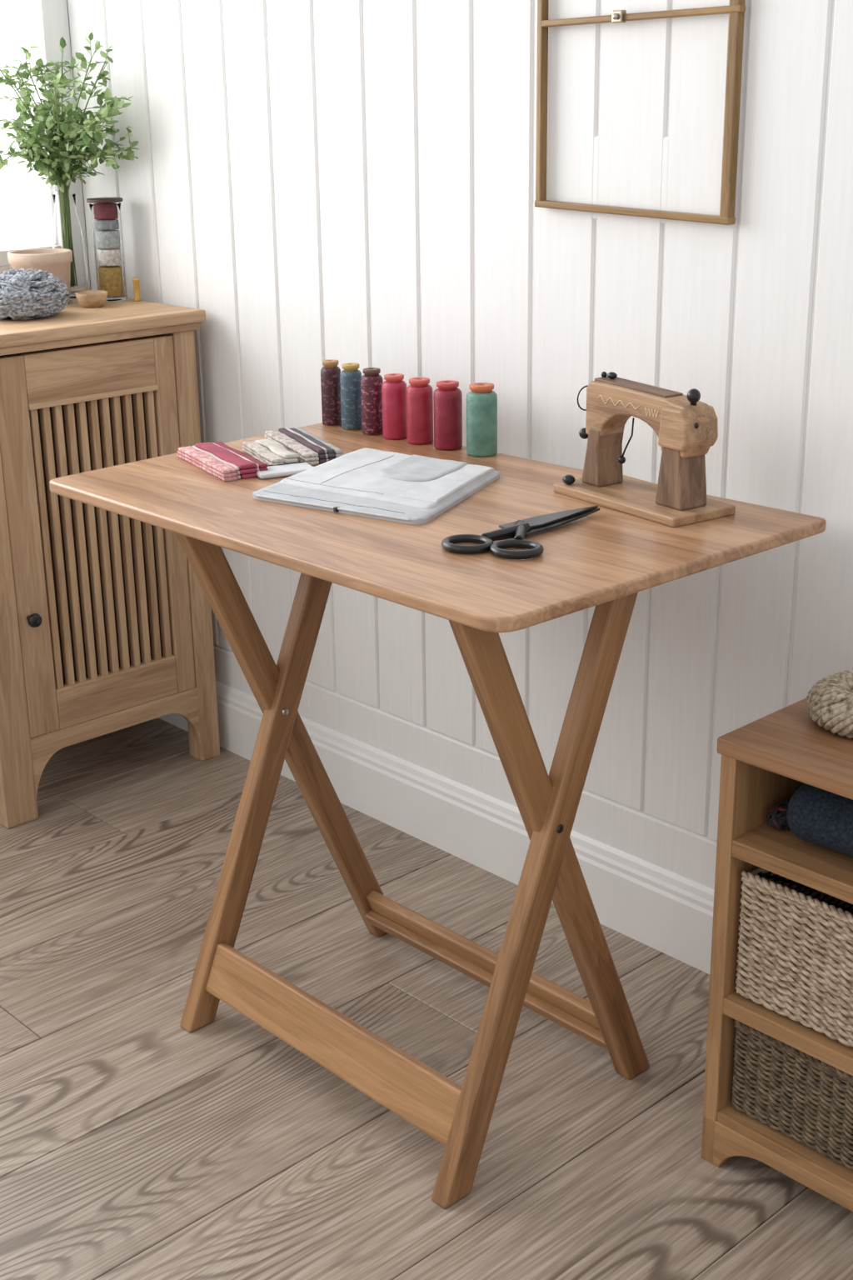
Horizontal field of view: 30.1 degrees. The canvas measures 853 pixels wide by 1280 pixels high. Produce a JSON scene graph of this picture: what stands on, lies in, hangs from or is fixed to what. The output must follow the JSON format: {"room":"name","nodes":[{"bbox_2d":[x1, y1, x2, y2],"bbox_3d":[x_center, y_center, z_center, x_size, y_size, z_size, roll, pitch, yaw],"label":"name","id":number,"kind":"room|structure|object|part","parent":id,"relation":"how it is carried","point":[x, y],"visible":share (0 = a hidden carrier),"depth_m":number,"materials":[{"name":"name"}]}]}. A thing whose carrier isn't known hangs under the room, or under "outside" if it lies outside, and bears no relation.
{"room":"sewing room","nodes":[
{"label":"sewing room","id":0,"kind":"room"},
{"bbox_2d":[0,0,90,290],"bbox_3d":[-1.803,-0.667,2.190,2.974,2.400,0.100,-18,25,-40],"label":"wall","id":1,"kind":"structure","parent":0,"point":[52,16],"depth_m":3.04,"materials":[{"name":"white paint"}]},
{"bbox_2d":[0,244,51,266],"bbox_3d":[-1.448,-0.554,2.563,1.918,0.030,0.065,-18,25,-40],"label":"sill","id":2,"kind":"structure","parent":1,"relation":"attached to","point":[3,251],"depth_m":3.09,"materials":[{"name":"white paint"}]},
{"bbox_2d":[0,717,852,1279],"bbox_3d":[-0.537,0.890,1.404,3.074,0.060,3.640,-18,25,-40],"label":"floor","id":3,"kind":"structure","parent":0,"point":[135,1144],"depth_m":2.12,"materials":[{"name":"brown wood"}]},
{"bbox_2d":[0,298,219,828],"bbox_3d":[-0.731,-0.170,3.016,0.536,0.888,0.422,-18,25,-40],"label":"base cabinet","id":4,"kind":"object","parent":3,"relation":"on","point":[106,622],"visible":0.98,"depth_m":2.88,"materials":[{"name":"brown wood"}]},
{"bbox_3d":[-0.761,-0.070,2.783,0.065,0.853,0.045,-18,25,-40],"label":"post","id":5,"kind":"part","parent":4,"relation":"part of","materials":[{"name":"brown wood"}]},
{"bbox_3d":[-0.698,-0.036,2.809,0.026,0.026,0.028,-18,25,-40],"label":"knob","id":6,"kind":"part","parent":4,"relation":"part of","materials":[{"name":"black plastic"}]},
{"bbox_2d":[0,266,72,319],"bbox_3d":[-0.721,-0.622,2.829,0.171,0.088,0.155,-18,25,-40],"label":"bundle","id":7,"kind":"object","parent":4,"relation":"on","point":[24,294],"visible":1,"depth_m":2.78,"materials":[{"name":"grey fabric"}]},
{"bbox_2d":[7,248,72,303],"bbox_3d":[-0.728,-0.686,2.998,0.120,0.098,0.120,-18,25,-40],"label":"clay pot","id":8,"kind":"object","parent":4,"relation":"on","point":[57,262],"visible":0.56,"depth_m":2.95,"materials":[{"name":"beige ceramic"}]},
{"bbox_2d":[0,31,138,299],"bbox_3d":[-0.671,-0.875,2.959,0.298,0.480,0.265,2,19,9],"label":"branches","id":9,"kind":"object","parent":4,"relation":"on","point":[67,232],"visible":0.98,"depth_m":2.94,"materials":[{"name":"green plant"}]},
{"bbox_2d":[51,193,89,299],"bbox_3d":[-0.695,-0.764,3.073,0.068,0.195,0.068,-18,25,-40],"label":"vase","id":10,"kind":"object","parent":4,"relation":"on","point":[67,232],"depth_m":3.04,"materials":[{"name":"clear glass"}]},
{"bbox_3d":[-0.596,-0.475,2.799,0.263,0.089,0.021,-18,25,-40],"label":"door rail","id":11,"kind":"part","parent":4,"relation":"part of","materials":[{"name":"brown wood"}]},
{"bbox_2d":[75,290,107,308],"bbox_3d":[-0.625,-0.636,2.958,0.060,0.027,0.060,-18,25,-40],"label":"wooden bowl","id":12,"kind":"object","parent":4,"relation":"on","point":[92,298],"visible":1,"depth_m":2.94,"materials":[{"name":"brown wood"}]},
{"bbox_3d":[-0.739,-0.566,2.889,0.507,0.015,0.405,-18,25,-40],"label":"moulding","id":13,"kind":"part","parent":4,"relation":"part of","materials":[{"name":"brown wood"}]},
{"bbox_2d":[86,197,126,301],"bbox_3d":[-0.607,-0.746,3.025,0.068,0.190,0.068,-18,25,-40],"label":"jar","id":14,"kind":"object","parent":4,"relation":"on","point":[106,217],"visible":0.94,"depth_m":3.00,"materials":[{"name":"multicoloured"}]},
{"bbox_3d":[-0.609,-0.832,2.995,0.068,0.007,0.068,-18,25,-40],"label":"lid","id":15,"kind":"part","parent":14,"relation":"part of","materials":[{"name":"brown wood"}]},
{"bbox_3d":[-0.587,0.096,2.998,0.263,0.078,0.021,-18,25,-40],"label":"door rail","id":16,"kind":"part","parent":4,"relation":"part of","materials":[{"name":"brown wood"}]},
{"bbox_2d":[132,278,140,301],"bbox_3d":[-0.554,-0.669,3.027,0.014,0.042,0.014,-18,25,-40],"label":"reel","id":17,"kind":"object","parent":4,"relation":"on","point":[136,281],"visible":1,"depth_m":3.02,"materials":[{"name":"yellow wood"}]},
{"bbox_3d":[-0.453,-0.170,3.056,0.046,0.853,0.045,-18,25,-40],"label":"post","id":18,"kind":"part","parent":4,"relation":"part of","materials":[{"name":"brown wood"}]},
{"bbox_2d":[49,422,826,1208],"bbox_3d":[-0.032,0.165,2.235,0.606,0.750,0.939,-18,25,-40],"label":"folding table","id":19,"kind":"object","parent":3,"relation":"on","point":[602,558],"visible":0.94,"depth_m":1.98,"materials":[{"name":"brown wood"}]},
{"bbox_2d":[176,441,268,481],"bbox_3d":[-0.298,-0.262,2.302,0.070,0.019,0.190,-11,22,-27],"label":"fabric bundle","id":20,"kind":"object","parent":19,"relation":"on","point":[223,462],"visible":1,"depth_m":2.27,"materials":[{"name":"fabric"}]},
{"bbox_2d":[242,439,299,464],"bbox_3d":[-0.230,-0.276,2.340,0.046,0.019,0.150,-9,21,-22],"label":"fabric bundle","id":21,"kind":"object","parent":19,"relation":"on","point":[268,452],"visible":0.94,"depth_m":2.32,"materials":[{"name":"fabric"}]},
{"bbox_2d":[256,461,313,479],"bbox_3d":[-0.204,-0.242,2.257,0.085,0.008,0.054,-9,21,-21],"label":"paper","id":22,"kind":"object","parent":19,"relation":"on","point":[292,468],"visible":0.69,"depth_m":2.24,"materials":[{"name":"white paper"}]},
{"bbox_2d":[264,427,343,465],"bbox_3d":[-0.186,-0.294,2.388,0.062,0.021,0.195,-9,21,-22],"label":"bundle","id":23,"kind":"object","parent":19,"relation":"on","point":[312,449],"visible":0.98,"depth_m":2.35,"materials":[{"name":"fabric"}]},
{"bbox_2d":[320,359,341,426],"bbox_3d":[-0.154,-0.400,2.563,0.033,0.104,0.033,-18,25,-40],"label":"thread spool","id":24,"kind":"object","parent":19,"relation":"on","point":[330,372],"visible":0.97,"depth_m":2.55},
{"bbox_3d":[-0.130,0.522,2.085,0.500,0.072,0.018,19,5,44],"label":"rail","id":25,"kind":"part","parent":19,"relation":"part of","materials":[{"name":"brown wood"}]},
{"bbox_2d":[340,362,362,430],"bbox_3d":[-0.120,-0.388,2.528,0.035,0.104,0.035,-18,25,-40],"label":"thread spool","id":26,"kind":"object","parent":19,"relation":"on","point":[350,377],"visible":0.98,"depth_m":2.52},
{"bbox_2d":[360,367,383,435],"bbox_3d":[-0.085,-0.376,2.494,0.035,0.102,0.035,-18,25,-40],"label":"thread spool","id":27,"kind":"object","parent":19,"relation":"on","point":[372,382],"visible":0.98,"depth_m":2.48},
{"bbox_2d":[252,448,499,524],"bbox_3d":[-0.052,-0.218,2.170,0.277,0.017,0.329,9,22,27],"label":"folded fabric","id":28,"kind":"object","parent":19,"relation":"on","point":[414,489],"visible":1,"depth_m":2.13,"materials":[{"name":"white fabric"}]},
{"bbox_3d":[-0.044,-0.227,2.189,0.296,0.008,0.236,13,24,35],"label":"pouch panel","id":29,"kind":"part","parent":28,"relation":"part of","materials":[{"name":"grey fabric"}]},
{"bbox_2d":[381,373,406,439],"bbox_3d":[-0.050,-0.363,2.462,0.039,0.098,0.039,-18,25,-40],"label":"thread spool","id":30,"kind":"object","parent":19,"relation":"on","point":[394,388],"visible":0.98,"depth_m":2.45},
{"bbox_2d":[405,377,433,444],"bbox_3d":[-0.010,-0.351,2.425,0.041,0.098,0.041,-18,25,-40],"label":"thread spool","id":31,"kind":"object","parent":19,"relation":"on","point":[419,394],"visible":1,"depth_m":2.41},
{"bbox_2d":[433,380,462,450],"bbox_3d":[0.032,-0.338,2.384,0.043,0.100,0.043,-18,25,-40],"label":"thread spool","id":32,"kind":"object","parent":19,"relation":"on","point":[447,398],"visible":1,"depth_m":2.37},
{"bbox_2d":[466,382,497,457],"bbox_3d":[0.082,-0.325,2.339,0.046,0.104,0.046,-18,25,-40],"label":"thread spool","id":33,"kind":"object","parent":19,"relation":"on","point":[482,401],"visible":1,"depth_m":2.32},
{"bbox_3d":[0.087,0.467,2.301,0.498,0.046,0.018,19,50,44],"label":"rail","id":34,"kind":"part","parent":19,"relation":"part of","materials":[{"name":"brown wood"}]},
{"bbox_2d":[441,505,599,559],"bbox_3d":[0.141,-0.133,1.917,0.261,0.016,0.120,-18,25,-40],"label":"scissors","id":35,"kind":"object","parent":19,"relation":"on","point":[518,530],"visible":1,"depth_m":1.89,"materials":[{"name":"black plastic"}]},
{"bbox_3d":[0.158,-0.152,1.967,0.157,0.003,0.033,-16,24,-36],"label":"blade","id":36,"kind":"part","parent":35,"relation":"part of","materials":[{"name":"metal"}]},
{"bbox_3d":[0.160,-0.148,1.966,0.164,0.003,0.036,-18,26,-41],"label":"blade","id":37,"kind":"part","parent":35,"relation":"part of","materials":[{"name":"metal"}]},
{"bbox_2d":[553,371,735,527],"bbox_3d":[0.280,-0.256,2.043,0.108,0.162,0.236,-14,23,-32],"label":"sewing machine","id":38,"kind":"object","parent":19,"relation":"on","point":[686,427],"visible":1,"depth_m":2.00,"materials":[{"name":"brown wood"}]},
{"bbox_3d":[0.190,-0.214,2.117,0.017,0.013,0.017,-18,25,-40],"label":"knob","id":39,"kind":"part","parent":38,"relation":"part of","materials":[{"name":"black plastic"}]},
{"bbox_3d":[0.211,-0.276,2.112,0.015,0.015,0.015,-18,25,-40],"label":"knob","id":40,"kind":"part","parent":38,"relation":"part of","materials":[{"name":"black plastic"}]},
{"bbox_3d":[0.233,-0.348,2.080,0.008,0.008,0.008,-18,25,-40],"label":"knob","id":41,"kind":"part","parent":38,"relation":"part of","materials":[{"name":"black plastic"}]},
{"bbox_3d":[0.242,-0.345,2.067,0.011,0.009,0.014,-18,25,-40],"label":"knob","id":42,"kind":"part","parent":38,"relation":"part of","materials":[{"name":"black plastic"}]},
{"bbox_3d":[0.283,-0.286,2.027,0.042,0.073,0.196,-14,23,-32],"label":"arm","id":43,"kind":"part","parent":38,"relation":"part of","materials":[{"name":"brown wood"}]},
{"bbox_3d":[0.329,-0.301,1.951,0.017,0.018,0.017,-18,25,-40],"label":"knob","id":44,"kind":"part","parent":38,"relation":"part of","materials":[{"name":"black plastic"}]},
{"bbox_2d":[700,670,852,1211],"bbox_3d":[0.652,0.376,1.798,0.356,0.620,0.558,-18,25,-40],"label":"shelf unit","id":45,"kind":"object","parent":3,"relation":"on","point":[766,760],"depth_m":1.83,"materials":[{"name":"brown wood"}]},
{"bbox_2d":[766,800,789,829],"bbox_3d":[0.417,0.204,1.843,0.056,0.029,0.034,-18,25,-40],"label":"charcoal yarn tangle","id":46,"kind":"object","parent":45,"relation":"on","point":[777,816],"visible":0.66,"depth_m":1.83,"materials":[{"name":"black fabric"}]},
{"bbox_3d":[0.654,0.603,1.875,0.341,0.016,0.510,-18,25,-40],"label":"shelf","id":47,"kind":"part","parent":45,"relation":"part of","materials":[{"name":"brown wood"}]},
{"bbox_3d":[0.652,0.455,1.823,0.341,0.022,0.510,-18,25,-40],"label":"shelf","id":48,"kind":"part","parent":45,"relation":"part of","materials":[{"name":"brown wood"}]},
{"bbox_2d":[731,1019,852,1169],"bbox_3d":[0.647,0.535,1.845,0.303,0.126,0.498,-18,25,-40],"label":"woven basket","id":49,"kind":"object","parent":45,"relation":"on","point":[802,1097],"visible":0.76,"depth_m":1.86,"materials":[{"name":"beige wicker"}]},
{"bbox_3d":[0.649,0.258,1.755,0.341,0.021,0.510,-18,25,-40],"label":"shelf","id":50,"kind":"part","parent":45,"relation":"part of","materials":[{"name":"brown wood"}]},
{"bbox_2d":[735,867,852,1046],"bbox_3d":[0.643,0.366,1.784,0.307,0.164,0.500,-18,25,-40],"label":"woven basket","id":51,"kind":"object","parent":45,"relation":"on","point":[795,955],"visible":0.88,"depth_m":1.80,"materials":[{"name":"beige wicker"}]},
{"bbox_2d":[786,783,852,857],"bbox_3d":[0.517,0.212,1.738,0.116,0.076,0.250,-18,25,-40],"label":"roll","id":52,"kind":"object","parent":45,"relation":"on","point":[819,817],"visible":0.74,"depth_m":1.75,"materials":[{"name":"fabric"}]},
{"bbox_3d":[0.505,0.072,1.813,0.138,0.051,0.140,-18,25,-40],"label":"twine coil","id":53,"kind":"part","parent":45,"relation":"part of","materials":[{"name":"beige fabric"}]},
{"bbox_2d":[66,0,852,889],"bbox_3d":[0.529,-0.621,1.958,0.100,2.400,3.640,-18,25,-40],"label":"wall","id":54,"kind":"structure","parent":0,"point":[343,181],"depth_m":2.37,"materials":[{"name":"wood"}]},
{"bbox_2d":[158,680,714,974],"bbox_3d":[0.537,0.474,2.259,0.014,0.134,3.540,-18,25,-40],"label":"baseboard","id":55,"kind":"structure","parent":54,"relation":"attached to","point":[669,912],"depth_m":2.70,"materials":[{"name":"white paint"}]},
{"bbox_2d":[535,0,549,200],"bbox_3d":[0.162,-0.812,2.208,0.014,0.393,0.010,-18,25,-40],"label":"bar","id":56,"kind":"object","parent":54,"relation":"attached to","point":[542,5],"visible":1,"depth_m":2.22,"materials":[{"name":"brown wood"}]},
{"bbox_2d":[535,200,735,224],"bbox_3d":[0.277,-0.584,2.160,0.016,0.010,0.342,-18,27,-40],"label":"bar","id":57,"kind":"object","parent":54,"relation":"attached to","point":[679,216],"visible":1,"depth_m":2.14,"materials":[{"name":"brown wood"}]},
{"bbox_2d":[541,4,745,27],"bbox_3d":[0.277,-0.816,2.073,0.012,0.010,0.335,-18,24,-40],"label":"crossbar","id":58,"kind":"object","parent":54,"relation":"attached to","point":[735,8],"visible":1,"depth_m":2.05,"materials":[{"name":"brown wood"}]},
{"bbox_2d":[611,10,626,23],"bbox_3d":[0.254,-0.822,2.088,0.010,0.016,0.018,-18,25,-40],"label":"clip","id":59,"kind":"object","parent":58,"relation":"attached to","point":[621,13],"visible":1,"depth_m":2.08,"materials":[{"name":"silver metal"}]},
{"bbox_2d":[720,0,745,217],"bbox_3d":[0.386,-0.732,1.984,0.014,0.402,0.015,-18,25,-40],"label":"bar","id":60,"kind":"object","parent":54,"relation":"attached to","point":[736,24],"visible":1,"depth_m":2.00,"materials":[{"name":"brown wood"}]},
{"bbox_2d":[612,13,618,19],"bbox_3d":[0.249,-0.820,2.084,0.008,0.008,0.008,-18,25,-40],"label":"pin","id":61,"kind":"object","parent":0,"point":[615,16],"depth_m":2.08,"materials":[{"name":"silver metal"}]},
{"bbox_3d":[-1.469,-1.657,2.184,1.918,0.036,0.050,-18,25,-40],"label":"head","id":62,"kind":"object","parent":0,"visible":0},
{"bbox_2d":[0,0,54,247],"bbox_3d":[-0.832,-1.291,2.882,0.252,1.125,0.020,-18,25,-40],"label":"window","id":63,"kind":"structure","parent":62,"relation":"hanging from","point":[27,206],"depth_m":3.04,"materials":[{"name":"white glass"}]}
]}

